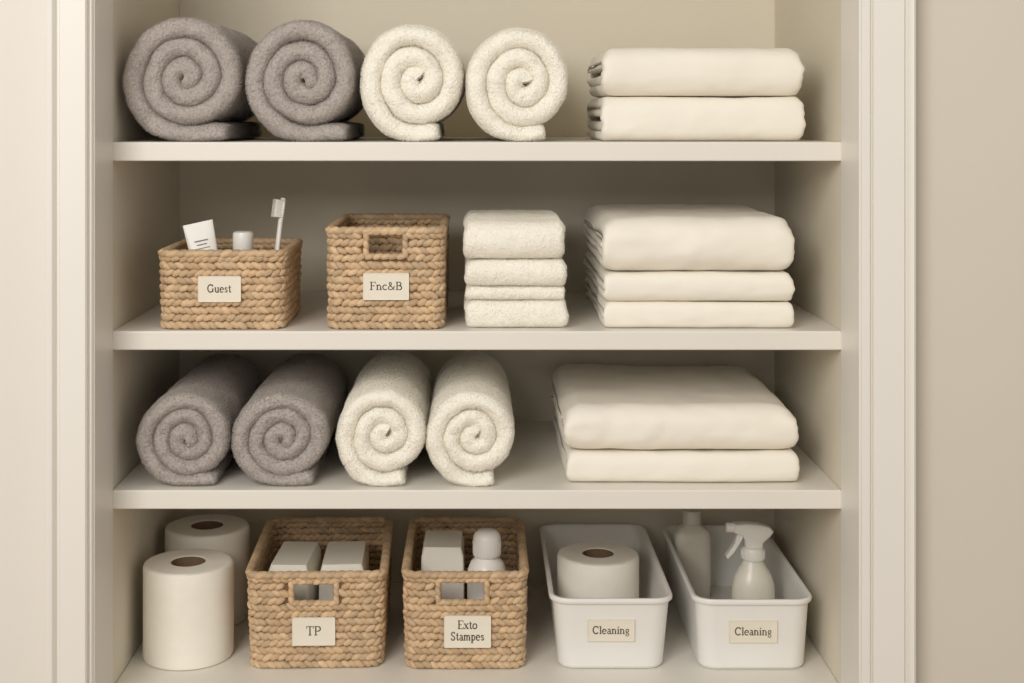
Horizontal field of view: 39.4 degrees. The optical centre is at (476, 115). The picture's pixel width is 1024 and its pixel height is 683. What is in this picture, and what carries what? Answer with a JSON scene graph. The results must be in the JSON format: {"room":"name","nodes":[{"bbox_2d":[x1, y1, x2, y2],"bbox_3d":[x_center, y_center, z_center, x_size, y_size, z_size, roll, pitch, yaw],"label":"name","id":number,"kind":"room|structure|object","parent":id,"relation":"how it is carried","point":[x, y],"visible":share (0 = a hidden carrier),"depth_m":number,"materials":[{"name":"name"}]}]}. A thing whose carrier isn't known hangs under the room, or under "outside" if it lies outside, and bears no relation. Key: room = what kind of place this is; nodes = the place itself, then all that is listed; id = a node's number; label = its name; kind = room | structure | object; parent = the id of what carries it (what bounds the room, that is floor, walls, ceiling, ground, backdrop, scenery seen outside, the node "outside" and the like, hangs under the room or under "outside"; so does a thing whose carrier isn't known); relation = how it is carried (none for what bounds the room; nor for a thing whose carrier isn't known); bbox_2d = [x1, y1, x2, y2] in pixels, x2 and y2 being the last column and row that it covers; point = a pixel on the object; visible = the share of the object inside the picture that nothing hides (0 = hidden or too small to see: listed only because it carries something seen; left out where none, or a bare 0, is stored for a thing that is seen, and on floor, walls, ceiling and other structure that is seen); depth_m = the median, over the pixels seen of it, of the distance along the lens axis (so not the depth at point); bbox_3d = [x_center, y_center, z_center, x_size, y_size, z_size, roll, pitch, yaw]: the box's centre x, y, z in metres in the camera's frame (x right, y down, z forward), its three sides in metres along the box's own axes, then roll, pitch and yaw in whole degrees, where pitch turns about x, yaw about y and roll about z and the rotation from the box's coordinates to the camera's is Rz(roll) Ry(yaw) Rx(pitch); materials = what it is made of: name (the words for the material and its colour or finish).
{"room":"linen closet","nodes":[
{"label":"linen closet","id":0,"kind":"room"},
{"bbox_2d":[113,0,178,682],"bbox_3d":[-0.472,0.408,1.962,0.045,1.695,0.400,0,0,0],"label":"wall","id":1,"kind":"structure","parent":0,"point":[145,193],"depth_m":1.88,"materials":[{"name":"paint"}]},
{"bbox_2d":[93,0,112,682],"bbox_3d":[-0.472,0.408,1.720,0.046,1.695,0.085,0,0,0],"label":"jamb","id":2,"kind":"object","parent":1,"relation":"attached to","point":[102,9],"depth_m":1.71,"materials":[{"name":"white wood"}]},
{"bbox_2d":[179,0,774,582],"bbox_3d":[0.005,0.408,2.187,1.000,1.695,0.050,0,0,0],"label":"wall","id":3,"kind":"structure","parent":0,"point":[237,195],"depth_m":2.16,"materials":[{"name":"paint"}]},
{"bbox_2d":[113,421,840,508],"bbox_3d":[0.000,0.473,1.961,0.900,0.024,0.400,0,0,0],"label":"closet shelf","id":4,"kind":"object","parent":3,"relation":"attached to","point":[532,475],"visible":0.5,"depth_m":1.76,"materials":[{"name":"paint"}]},
{"bbox_2d":[136,353,263,485],"bbox_3d":[-0.366,0.403,1.929,0.116,0.116,0.315,0,0,0],"label":"towel","id":5,"kind":"object","parent":4,"relation":"on","point":[184,438],"visible":0.98,"depth_m":1.78,"materials":[{"name":"grey fabric"}]},
{"bbox_2d":[231,352,348,486],"bbox_3d":[-0.246,0.403,1.929,0.122,0.117,0.316,0,0,0],"label":"towel","id":6,"kind":"object","parent":4,"relation":"on","point":[283,435],"visible":1,"depth_m":1.78,"materials":[{"name":"grey fabric"}]},
{"bbox_2d":[335,350,432,486],"bbox_3d":[-0.120,0.400,1.927,0.112,0.122,0.316,0,0,0],"label":"towel","id":7,"kind":"object","parent":4,"relation":"on","point":[383,421],"visible":1,"depth_m":1.78,"materials":[{"name":"white fabric"}]},
{"bbox_2d":[425,350,514,486],"bbox_3d":[-0.008,0.401,1.927,0.110,0.120,0.315,0,0,0],"label":"towel","id":8,"kind":"object","parent":4,"relation":"on","point":[470,430],"visible":1,"depth_m":1.78,"materials":[{"name":"white fabric"}]},
{"bbox_2d":[553,410,799,481],"bbox_3d":[0.259,0.441,1.946,0.296,0.040,0.324,0,0,0],"label":"sheet","id":9,"kind":"object","parent":4,"relation":"on","point":[606,464],"visible":0.48,"depth_m":1.79,"materials":[{"name":"beige fabric"}]},
{"bbox_2d":[551,364,798,449],"bbox_3d":[0.256,0.392,1.948,0.296,0.058,0.330,0,0,0],"label":"folded blanket","id":10,"kind":"object","parent":9,"relation":"on","point":[597,406],"visible":1,"depth_m":1.80,"materials":[{"name":"beige fabric"}]},
{"bbox_2d":[113,291,840,349],"bbox_3d":[0.000,0.277,1.961,0.900,0.024,0.400,0,0,0],"label":"closet shelf","id":11,"kind":"object","parent":3,"relation":"attached to","point":[309,329],"visible":0.5,"depth_m":1.76,"materials":[{"name":"paint"}]},
{"bbox_2d":[157,237,302,329],"bbox_3d":[-0.317,0.215,1.860,0.164,0.100,0.187,0,0,0],"label":"woven basket","id":12,"kind":"object","parent":11,"relation":"on","point":[225,287],"visible":0.98,"depth_m":1.77,"materials":[{"name":"beige wicker"}]},
{"bbox_2d":[183,219,217,249],"bbox_3d":[-0.350,0.197,1.838,0.056,0.127,0.030,0,0,-13],"label":"card","id":13,"kind":"object","parent":12,"relation":"in","point":[200,235],"visible":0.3,"depth_m":1.84,"materials":[{"name":"white paper"}]},
{"bbox_2d":[233,231,253,249],"bbox_3d":[-0.302,0.205,1.847,0.027,0.112,0.027,0,0,0],"label":"bottle","id":14,"kind":"object","parent":12,"relation":"in","point":[242,240],"visible":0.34,"depth_m":1.84,"materials":[{"name":"white plastic"}]},
{"bbox_2d":[271,198,285,249],"bbox_3d":[-0.264,0.184,1.872,0.029,0.153,0.017,0,0,-41],"label":"toothbrush","id":15,"kind":"object","parent":12,"relation":"in","point":[278,206],"visible":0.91,"depth_m":1.87,"materials":[{"name":"white plastic"}]},
{"bbox_2d":[325,213,449,328],"bbox_3d":[-0.114,0.201,1.893,0.153,0.128,0.252,0,0,0],"label":"woven basket","id":16,"kind":"object","parent":11,"relation":"on","point":[389,270],"visible":1,"depth_m":1.77,"materials":[{"name":"beige wicker"}]},
{"bbox_2d":[464,288,568,327],"bbox_3d":[0.049,0.247,1.887,0.131,0.036,0.221,0,0,0],"label":"folded washcloth","id":17,"kind":"object","parent":11,"relation":"on","point":[481,313],"visible":0.72,"depth_m":1.78,"materials":[{"name":"white fabric"}]},
{"bbox_2d":[464,284,564,300],"bbox_3d":[0.049,0.221,1.894,0.127,0.016,0.234,0,0,0],"label":"folded washcloth","id":18,"kind":"object","parent":17,"relation":"on","point":[471,292],"visible":0.5,"depth_m":1.78,"materials":[{"name":"white fabric"}]},
{"bbox_2d":[464,256,567,286],"bbox_3d":[0.048,0.196,1.887,0.129,0.033,0.223,0,0,0],"label":"folded washcloth","id":19,"kind":"object","parent":18,"relation":"on","point":[478,272],"visible":0.82,"depth_m":1.78,"materials":[{"name":"white fabric"}]},
{"bbox_2d":[462,209,565,258],"bbox_3d":[0.046,0.155,1.893,0.129,0.050,0.231,0,0,0],"label":"folded washcloth","id":20,"kind":"object","parent":19,"relation":"on","point":[488,234],"visible":1,"depth_m":1.78,"materials":[{"name":"white fabric"}]},
{"bbox_2d":[584,276,793,327],"bbox_3d":[0.277,0.248,1.942,0.240,0.034,0.338,0,0,0],"label":"sheet","id":21,"kind":"object","parent":11,"relation":"on","point":[612,314],"visible":0.47,"depth_m":1.78,"materials":[{"name":"beige fabric"}]},
{"bbox_2d":[583,250,794,300],"bbox_3d":[0.277,0.213,1.943,0.241,0.037,0.338,0,0,0],"label":"sheet","id":22,"kind":"object","parent":21,"relation":"on","point":[613,285],"visible":0.59,"depth_m":1.78,"materials":[{"name":"beige fabric"}]},
{"bbox_2d":[583,204,794,270],"bbox_3d":[0.277,0.161,1.940,0.243,0.069,0.337,0,0,0],"label":"sheet","id":23,"kind":"object","parent":22,"relation":"on","point":[634,237],"visible":1,"depth_m":1.78,"materials":[{"name":"beige fabric"}]},
{"bbox_2d":[113,137,840,160],"bbox_3d":[0.000,0.044,1.961,0.900,0.024,0.400,0,0,0],"label":"closet shelf","id":24,"kind":"object","parent":3,"relation":"attached to","point":[259,148],"visible":0.81,"depth_m":1.76,"materials":[{"name":"paint"}]},
{"bbox_2d":[122,17,262,141],"bbox_3d":[-0.368,-0.046,1.922,0.148,0.156,0.305,0,0,0],"label":"towel","id":25,"kind":"object","parent":24,"relation":"on","point":[184,79],"visible":0.98,"depth_m":1.77,"materials":[{"name":"grey fabric"}]},
{"bbox_2d":[244,19,364,141],"bbox_3d":[-0.221,-0.044,1.922,0.138,0.152,0.304,0,0,0],"label":"towel","id":26,"kind":"object","parent":24,"relation":"on","point":[303,79],"visible":0.99,"depth_m":1.77,"materials":[{"name":"grey fabric"}]},
{"bbox_2d":[360,24,465,141],"bbox_3d":[-0.082,-0.041,1.922,0.130,0.146,0.305,0,0,0],"label":"towel","id":27,"kind":"object","parent":24,"relation":"on","point":[413,78],"visible":1,"depth_m":1.77,"materials":[{"name":"white fabric"}]},
{"bbox_2d":[465,27,568,141],"bbox_3d":[0.051,-0.039,1.922,0.130,0.142,0.305,0,0,0],"label":"towel","id":28,"kind":"object","parent":24,"relation":"on","point":[516,80],"visible":1,"depth_m":1.77,"materials":[{"name":"white fabric"}]},
{"bbox_2d":[587,96,805,140],"bbox_3d":[0.283,0.003,1.913,0.260,0.057,0.263,0,0,0],"label":"sheet","id":29,"kind":"object","parent":24,"relation":"on","point":[608,118],"visible":1,"depth_m":1.79,"materials":[{"name":"beige fabric"}]},
{"bbox_2d":[587,47,804,97],"bbox_3d":[0.283,-0.056,1.913,0.256,0.062,0.260,0,0,0],"label":"sheet","id":30,"kind":"object","parent":29,"relation":"on","point":[638,71],"visible":0.94,"depth_m":1.79,"materials":[{"name":"beige fabric"}]},
{"bbox_2d":[116,583,837,682],"bbox_3d":[0.000,0.717,1.961,0.900,0.024,0.400,0,0,0],"label":"closet shelf","id":31,"kind":"object","parent":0,"point":[680,664],"depth_m":1.82,"materials":[{"name":"white wood"}]},
{"bbox_2d":[0,0,1023,682],"bbox_3d":[0.000,0.030,1.953,4.400,2.450,0.518,0,0,0],"label":"wall","id":32,"kind":"structure","parent":0,"point":[970,53],"depth_m":1.69,"materials":[{"name":"beige paint"}]},
{"bbox_2d":[46,0,92,682],"bbox_3d":[-0.476,0.368,1.677,0.052,1.775,0.035,0,0,0],"label":"trim casing","id":33,"kind":"structure","parent":32,"relation":"attached to","point":[69,23],"depth_m":1.66,"materials":[{"name":"white wood"}]},
{"bbox_2d":[860,0,915,682],"bbox_3d":[0.481,0.368,1.677,0.061,1.775,0.035,0,0,0],"label":"trim casing","id":34,"kind":"structure","parent":32,"relation":"attached to","point":[887,27],"depth_m":1.67,"materials":[{"name":"white wood"}]},
{"bbox_2d":[775,0,840,682],"bbox_3d":[0.477,0.408,1.962,0.055,1.695,0.400,0,0,0],"label":"wall","id":35,"kind":"structure","parent":0,"point":[807,193],"depth_m":1.91,"materials":[{"name":"paint"}]},
{"bbox_3d":[0.000,1.280,0.762,4.400,0.050,3.200,0,0,0],"label":"floor","id":36,"kind":"structure","parent":0,"visible":0},
{"bbox_3d":[0.000,0.992,1.792,0.900,0.526,0.020,0,0,0],"label":"closet","id":37,"kind":"object","parent":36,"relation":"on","visible":0},
{"bbox_2d":[142,549,233,669],"bbox_3d":[-0.378,0.644,1.872,0.117,0.122,0.117,0,0,0],"label":"toilet paper roll","id":38,"kind":"object","parent":37,"relation":"on","point":[188,594],"visible":1,"depth_m":1.82,"materials":[{"name":"paper"}]},
{"bbox_2d":[165,514,248,624],"bbox_3d":[-0.380,0.640,2.012,0.117,0.130,0.117,0,0,0],"label":"toilet paper roll","id":39,"kind":"object","parent":37,"relation":"on","point":[228,534],"visible":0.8,"depth_m":1.98,"materials":[{"name":"paper"}]},
{"bbox_2d":[245,516,393,668],"bbox_3d":[-0.209,0.642,1.944,0.184,0.126,0.257,0,0,-1],"label":"woven basket","id":40,"kind":"object","parent":37,"relation":"on","point":[348,630],"visible":0.96,"depth_m":1.82,"materials":[{"name":"beige wicker"}]},
{"bbox_2d":[269,541,320,600],"bbox_3d":[-0.247,0.647,1.942,0.058,0.107,0.113,0,0,2],"label":"pack","id":41,"kind":"object","parent":40,"relation":"in","point":[292,555],"visible":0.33,"depth_m":1.92,"materials":[{"name":"paper"}]},
{"bbox_2d":[319,541,368,599],"bbox_3d":[-0.180,0.647,1.942,0.062,0.108,0.112,0,0,-2],"label":"pack","id":42,"kind":"object","parent":40,"relation":"in","point":[350,555],"visible":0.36,"depth_m":1.92,"materials":[{"name":"paper"}]},
{"bbox_2d":[401,516,528,668],"bbox_3d":[-0.015,0.642,1.942,0.165,0.127,0.257,0,0,0],"label":"woven basket","id":43,"kind":"object","parent":37,"relation":"on","point":[489,632],"visible":0.94,"depth_m":1.82,"materials":[{"name":"beige wicker"}]},
{"bbox_2d":[421,530,464,598],"bbox_3d":[-0.046,0.639,1.952,0.058,0.124,0.088,0,0,0],"label":"pack","id":44,"kind":"object","parent":43,"relation":"in","point":[442,550],"visible":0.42,"depth_m":1.91,"materials":[{"name":"paper"}]},
{"bbox_2d":[467,528,505,598],"bbox_3d":[0.013,0.624,1.897,0.052,0.153,0.052,0,0,0],"label":"bottle","id":45,"kind":"object","parent":43,"relation":"in","point":[486,541],"visible":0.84,"depth_m":1.88,"materials":[{"name":"white plastic"}]},
{"bbox_2d":[539,524,671,667],"bbox_3d":[0.172,0.658,1.978,0.158,0.093,0.335,0,0,0],"label":"plastic storage bin","id":46,"kind":"object","parent":37,"relation":"on","point":[588,632],"visible":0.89,"depth_m":1.82,"materials":[{"name":"white plastic"}]},
{"bbox_2d":[557,542,638,597],"bbox_3d":[0.166,0.651,1.962,0.112,0.103,0.112,0,0,0],"label":"toilet paper roll","id":47,"kind":"object","parent":46,"relation":"in","point":[584,569],"visible":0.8,"depth_m":1.92,"materials":[{"name":"paper"}]},
{"bbox_2d":[662,525,811,668],"bbox_3d":[0.352,0.659,1.978,0.154,0.092,0.335,0,0,0],"label":"plastic storage bin","id":48,"kind":"object","parent":37,"relation":"on","point":[723,632],"visible":0.83,"depth_m":1.82,"materials":[{"name":"white plastic"}]},
{"bbox_2d":[673,509,710,598],"bbox_3d":[0.312,0.637,2.077,0.054,0.130,0.039,0,0,0],"label":"detergent bottle","id":49,"kind":"object","parent":48,"relation":"in","point":[691,539],"visible":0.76,"depth_m":2.06,"materials":[{"name":"white plastic"}]},
{"bbox_2d":[725,521,774,598],"bbox_3d":[0.369,0.626,1.932,0.067,0.153,0.050,0,0,0],"label":"spray bottle","id":50,"kind":"object","parent":48,"relation":"in","point":[752,579],"visible":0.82,"depth_m":1.92,"materials":[{"name":"white plastic"}]},
{"bbox_3d":[0.005,-0.817,1.953,1.000,0.755,0.518,0,0,0],"label":"wall","id":51,"kind":"structure","parent":0,"visible":0},
{"bbox_2d":[841,0,859,682],"bbox_3d":[0.477,0.408,1.720,0.056,1.695,0.085,0,0,0],"label":"trim","id":52,"kind":"structure","parent":51,"relation":"attached to","point":[850,9],"depth_m":1.72,"materials":[{"name":"white wood"}]}
]}

